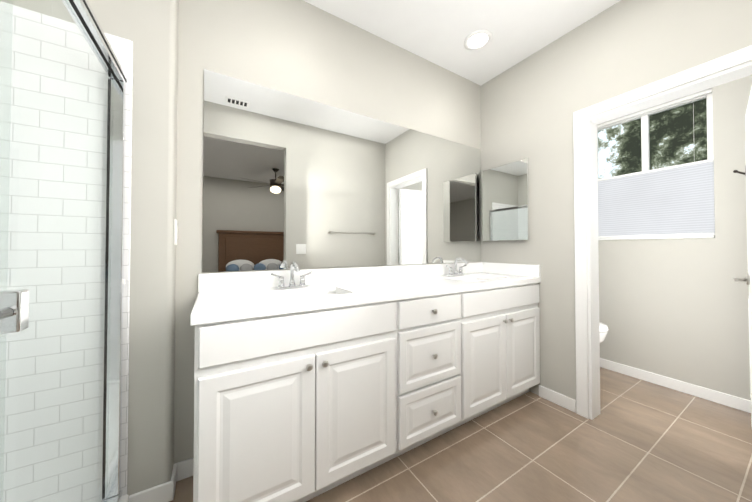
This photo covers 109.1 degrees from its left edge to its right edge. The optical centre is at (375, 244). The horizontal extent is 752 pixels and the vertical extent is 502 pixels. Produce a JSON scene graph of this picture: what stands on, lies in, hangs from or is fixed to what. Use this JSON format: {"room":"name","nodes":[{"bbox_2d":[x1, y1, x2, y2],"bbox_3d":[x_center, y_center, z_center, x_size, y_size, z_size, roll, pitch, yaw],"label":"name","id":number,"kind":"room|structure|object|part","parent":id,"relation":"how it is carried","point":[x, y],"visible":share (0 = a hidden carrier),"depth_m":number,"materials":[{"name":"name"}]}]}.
{"room":"bathroom","nodes":[
{"label":"bathroom","id":0,"kind":"room"},
{"bbox_2d":[0,0,178,495],"bbox_3d":[-1.524,-0.188,1.007,1.250,2.660,0.250,0,-1,-31],"label":"wall","id":1,"kind":"structure","parent":0,"point":[149,28],"depth_m":1.18,"materials":[{"name":"paint"}]},
{"bbox_2d":[0,1,132,501],"bbox_3d":[-1.468,0.131,0.885,0.985,2.020,0.009,0,-1,-31],"label":"wall tile","id":2,"kind":"structure","parent":1,"relation":"attached to","point":[122,48],"depth_m":1.03,"materials":[{"name":"white tile"}]},
{"bbox_2d":[129,480,173,501],"bbox_3d":[-0.976,1.102,1.166,0.153,0.085,0.013,0,-1,-31],"label":"baseboard","id":3,"kind":"structure","parent":1,"relation":"attached to","point":[163,492],"depth_m":1.17,"materials":[{"name":"white wood"}]},
{"bbox_2d":[171,463,176,492],"bbox_3d":[-0.947,1.104,1.255,0.013,0.085,0.110,0,-1,-31],"label":"baseboard return","id":4,"kind":"object","parent":1,"relation":"attached to","point":[174,474],"visible":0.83,"depth_m":1.26,"materials":[{"name":"white wood"}]},
{"bbox_2d":[174,219,177,244],"bbox_3d":[-0.954,-0.059,1.278,0.008,0.120,0.072,0,-1,-31],"label":"electrical outlet plate","id":5,"kind":"object","parent":1,"relation":"attached to","point":[175,232],"visible":0.94,"depth_m":1.25,"materials":[{"name":"white plastic"}]},
{"bbox_2d":[177,457,193,480],"bbox_3d":[-0.930,1.105,1.322,0.087,0.085,0.013,0,-1,-31],"label":"baseboard","id":6,"kind":"structure","parent":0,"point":[185,468],"depth_m":1.31,"materials":[{"name":"white wood"}]},
{"bbox_2d":[174,0,481,463],"bbox_3d":[0.470,-0.170,2.271,3.470,2.660,0.148,0,-1,-31],"label":"wall","id":7,"kind":"structure","parent":0,"point":[289,179],"depth_m":1.65,"materials":[{"name":"beige paint"}]},
{"bbox_2d":[198,262,481,293],"bbox_3d":[0.048,0.202,1.920,2.204,0.094,0.020,0,-1,-31],"label":"backsplash","id":8,"kind":"structure","parent":7,"relation":"attached to","point":[254,280],"depth_m":1.68,"materials":[{"name":"white stone"}]},
{"bbox_2d":[169,367,751,501],"bbox_3d":[0.393,1.175,1.170,4.720,0.060,1.920,0,-1,-31],"label":"floor","id":9,"kind":"structure","parent":0,"point":[637,440],"depth_m":1.45,"materials":[{"name":"brown tile"}]},
{"bbox_2d":[120,494,128,501],"bbox_3d":[-0.693,1.082,0.434,0.130,0.105,1.537,0,-1,-31],"label":"shower curb","id":10,"kind":"object","parent":9,"relation":"on","point":[124,498],"visible":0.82,"depth_m":1.10,"materials":[{"name":"white ceramic"}]},
{"bbox_2d":[0,0,126,501],"bbox_3d":[-0.669,0.152,0.463,0.091,1.754,1.535,0,-1,-31],"label":"shower enclosure","id":11,"kind":"object","parent":10,"relation":"on","point":[14,311],"visible":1,"depth_m":0.97,"materials":[{"name":"clear glass"}]},
{"bbox_3d":[-0.489,0.157,0.159,0.008,1.688,0.796,0,-1,-31],"label":"glass","id":12,"kind":"part","parent":11,"relation":"part of","materials":[{"name":"clear glass"}]},
{"bbox_3d":[-1.082,0.169,1.075,0.008,1.680,0.001,0,-1,-31],"label":"seal post","id":13,"kind":"part","parent":11,"relation":"part of","materials":[{"name":"black"}]},
{"bbox_2d":[190,282,540,501],"bbox_3d":[0.191,0.720,1.687,2.192,0.864,0.554,0,-1,-31],"label":"bathroom vanity","id":14,"kind":"object","parent":9,"relation":"on","point":[326,379],"depth_m":1.20,"materials":[{"name":"white wood"}]},
{"bbox_3d":[-0.438,0.752,1.030,0.414,0.572,0.020,0,-1,-31],"label":"door","id":15,"kind":"part","parent":14,"relation":"part of","materials":[{"name":"white wood"}]},
{"bbox_3d":[-0.080,0.755,1.246,0.414,0.572,0.020,0,-1,-31],"label":"door","id":16,"kind":"part","parent":14,"relation":"part of","materials":[{"name":"white wood"}]},
{"bbox_2d":[190,274,540,321],"bbox_3d":[0.179,0.267,1.701,2.204,0.040,0.528,0,-1,-31],"label":"countertop","id":17,"kind":"structure","parent":14,"relation":"on","point":[215,303],"depth_m":1.39,"materials":[{"name":"white stone"}]},
{"bbox_2d":[271,261,312,288],"bbox_3d":[-0.450,0.169,1.476,0.232,0.150,0.151,0,-1,-31],"label":"faucet","id":18,"kind":"object","parent":17,"relation":"on","point":[292,284],"visible":1,"depth_m":1.50,"materials":[{"name":"silver metal"}]},
{"bbox_3d":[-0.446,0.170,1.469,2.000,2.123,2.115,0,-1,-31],"label":"spout","id":19,"kind":"part","parent":18,"relation":"part of","materials":[{"name":"silver metal"}]},
{"bbox_2d":[270,290,333,297],"bbox_3d":[-0.375,0.328,1.349,0.456,0.115,0.286,0,-1,-31],"label":"sink","id":20,"kind":"object","parent":17,"relation":"in","point":[315,291],"depth_m":1.47,"materials":[{"name":"white ceramic"}]},
{"bbox_2d":[446,257,467,275],"bbox_3d":[0.680,0.178,2.159,0.232,0.150,0.151,0,-1,-31],"label":"faucet","id":21,"kind":"object","parent":17,"relation":"on","point":[455,273],"visible":1,"depth_m":2.18,"materials":[{"name":"silver metal"}]},
{"bbox_3d":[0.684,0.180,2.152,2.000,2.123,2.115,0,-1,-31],"label":"spout","id":22,"kind":"part","parent":21,"relation":"part of","materials":[{"name":"silver metal"}]},
{"bbox_3d":[0.308,0.366,1.486,0.450,0.142,0.020,0,-1,-31],"label":"drawer","id":23,"kind":"part","parent":14,"relation":"part of","materials":[{"name":"white wood"}]},
{"bbox_3d":[0.308,0.608,1.482,0.450,0.312,0.020,0,-1,-31],"label":"drawer","id":24,"kind":"part","parent":14,"relation":"part of","materials":[{"name":"white wood"}]},
{"bbox_3d":[0.699,0.762,1.717,0.420,0.572,0.020,0,-1,-31],"label":"door","id":25,"kind":"part","parent":14,"relation":"part of","materials":[{"name":"white wood"}]},
{"bbox_3d":[1.062,0.765,1.936,0.420,0.572,0.020,0,-1,-31],"label":"door","id":26,"kind":"part","parent":14,"relation":"part of","materials":[{"name":"white wood"}]},
{"bbox_2d":[599,322,608,342],"bbox_3d":[1.671,0.728,2.463,0.476,0.870,0.731,0,-1,-31],"label":"toilet","id":27,"kind":"object","parent":9,"relation":"on","point":[603,329],"visible":0.1,"depth_m":2.15,"materials":[{"name":"white ceramic"}]},
{"bbox_3d":[1.732,0.672,2.363,0.376,0.023,0.491,0,-1,-31],"label":"lid","id":28,"kind":"part","parent":27,"relation":"part of","materials":[{"name":"white ceramic"}]},
{"bbox_2d":[303,0,620,85],"bbox_3d":[0.393,-1.565,1.209,4.720,0.100,1.920,0,-1,-31],"label":"ceiling","id":29,"kind":"structure","parent":0,"point":[437,32],"depth_m":1.83,"materials":[{"name":"paint"}]},
{"bbox_2d":[464,29,491,50],"bbox_3d":[0.749,-1.499,1.972,0.196,0.010,0.196,0,-1,-31],"label":"recessed light","id":30,"kind":"object","parent":29,"relation":"in","point":[477,40],"visible":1,"depth_m":1.96,"materials":[{"name":"white plastic"}]},
{"bbox_2d":[481,0,751,399],"bbox_3d":[1.434,-0.175,1.883,0.120,2.660,1.530,0,-1,-31],"label":"wall","id":31,"kind":"structure","parent":0,"point":[532,104],"depth_m":1.91,"materials":[{"name":"paint"}]},
{"bbox_2d":[482,158,529,240],"bbox_3d":[1.098,-0.354,2.280,0.044,0.640,0.414,0,-1,-31],"label":"medicine cabinet","id":32,"kind":"object","parent":31,"relation":"attached to","point":[506,204],"visible":0.98,"depth_m":2.24,"materials":[{"name":"silver metal"}]},
{"bbox_2d":[482,262,540,277],"bbox_3d":[1.119,0.207,2.259,0.020,0.094,0.505,0,-1,-31],"label":"backsplash","id":33,"kind":"structure","parent":31,"relation":"attached to","point":[487,268],"depth_m":2.23,"materials":[{"name":"white stone"}]},
{"bbox_2d":[539,385,575,412],"bbox_3d":[1.309,1.113,1.943,0.013,0.085,0.245,0,-1,-31],"label":"baseboard","id":34,"kind":"structure","parent":31,"relation":"attached to","point":[564,401],"depth_m":1.93,"materials":[{"name":"white wood"}]},
{"bbox_2d":[573,45,751,419],"bbox_3d":[1.625,0.115,1.549,0.142,2.070,0.770,0,-1,-31],"label":"door frame","id":35,"kind":"structure","parent":31,"relation":"attached to","point":[581,272],"depth_m":1.79,"materials":[{"name":"white wood"}]},
{"bbox_2d":[586,61,751,124],"bbox_3d":[1.649,-0.842,1.537,0.128,0.016,0.700,0,-1,-31],"label":"door trim","id":36,"kind":"structure","parent":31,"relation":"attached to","point":[723,77],"depth_m":1.47,"materials":[{"name":"white wood"}]},
{"bbox_2d":[733,87,751,425],"bbox_3d":[2.126,0.155,1.491,0.672,1.972,0.152,1,-1,-38],"label":"room door","id":37,"kind":"structure","parent":31,"relation":"in","point":[748,165],"depth_m":1.58,"materials":[{"name":"white wood"}]},
{"bbox_3d":[2.283,-0.228,1.647,0.018,0.764,0.006,1,-1,-38],"label":"mould","id":38,"kind":"part","parent":37,"relation":"part of","materials":[{"name":"white wood"}]},
{"bbox_3d":[2.116,-0.621,1.521,0.442,0.018,0.006,1,-1,-38],"label":"mould","id":39,"kind":"part","parent":37,"relation":"part of","materials":[{"name":"white wood"}]},
{"bbox_3d":[2.283,0.622,1.634,0.018,0.584,0.006,1,-1,-38],"label":"mould","id":40,"kind":"part","parent":37,"relation":"part of","materials":[{"name":"white wood"}]},
{"bbox_3d":[1.950,-0.232,1.385,0.018,0.764,0.006,1,-1,-38],"label":"mould","id":41,"kind":"part","parent":37,"relation":"part of","materials":[{"name":"white wood"}]},
{"bbox_2d":[598,75,751,400],"bbox_3d":[2.474,-0.171,2.163,0.150,2.660,1.195,0,-1,-31],"label":"wall","id":42,"kind":"structure","parent":0,"point":[657,306],"depth_m":2.04,"materials":[{"name":"paint"}]},
{"bbox_2d":[597,93,714,238],"bbox_3d":[2.362,-0.609,2.350,0.085,1.126,0.766,0,-1,-31],"label":"window","id":43,"kind":"structure","parent":42,"relation":"in","point":[679,200],"depth_m":2.25,"materials":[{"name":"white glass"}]},
{"bbox_3d":[2.377,-1.153,2.367,0.050,0.036,0.694,0,-1,-31],"label":"window frame","id":44,"kind":"part","parent":43,"relation":"part of","materials":[{"name":"white wood"}]},
{"bbox_3d":[2.377,-0.608,2.359,0.004,1.054,0.694,0,-1,-31],"label":"glass","id":45,"kind":"part","parent":43,"relation":"part of","materials":[{"name":"clear glass"}]},
{"bbox_2d":[597,88,711,128],"bbox_3d":[2.338,-1.157,2.343,0.034,0.027,0.762,0,-1,-31],"label":"headrail","id":46,"kind":"object","parent":43,"relation":"attached to","point":[677,101],"visible":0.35,"depth_m":2.25,"materials":[{"name":"white plastic"}]},
{"bbox_3d":[2.338,-0.629,2.336,0.030,0.020,0.762,0,-1,-31],"label":"window frame top shade rail","id":47,"kind":"part","parent":43,"relation":"part of","materials":[{"name":"white plastic"}]},
{"bbox_3d":[2.338,-0.073,2.328,0.030,0.022,0.762,0,-1,-31],"label":"window frame shade rail","id":48,"kind":"part","parent":43,"relation":"part of","materials":[{"name":"white plastic"}]},
{"bbox_2d":[598,161,714,235],"bbox_3d":[2.338,-0.351,2.332,0.020,0.535,0.758,0,-1,-31],"label":"shade","id":49,"kind":"object","parent":43,"relation":"attached to","point":[680,200],"depth_m":2.25,"materials":[{"name":"white fabric"}]},
{"bbox_2d":[598,236,714,239],"bbox_3d":[2.322,-0.052,2.318,0.076,0.016,0.766,0,-1,-31],"label":"sill","id":50,"kind":"structure","parent":42,"relation":"attached to","point":[685,237],"depth_m":2.21,"materials":[{"name":"white wood"}]},
{"bbox_2d":[600,358,750,412],"bbox_3d":[2.284,1.119,2.301,0.013,0.085,1.660,0,-1,-31],"label":"baseboard","id":51,"kind":"structure","parent":42,"relation":"attached to","point":[735,402],"depth_m":2.10,"materials":[{"name":"white wood"}]},
{"label":"outside","id":52,"kind":"structure","parent":0,"visible":0},
{"bbox_2d":[598,98,706,178],"bbox_3d":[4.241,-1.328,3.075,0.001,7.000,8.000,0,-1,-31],"label":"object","id":53,"kind":"structure","parent":52,"point":[659,143],"depth_m":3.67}
]}

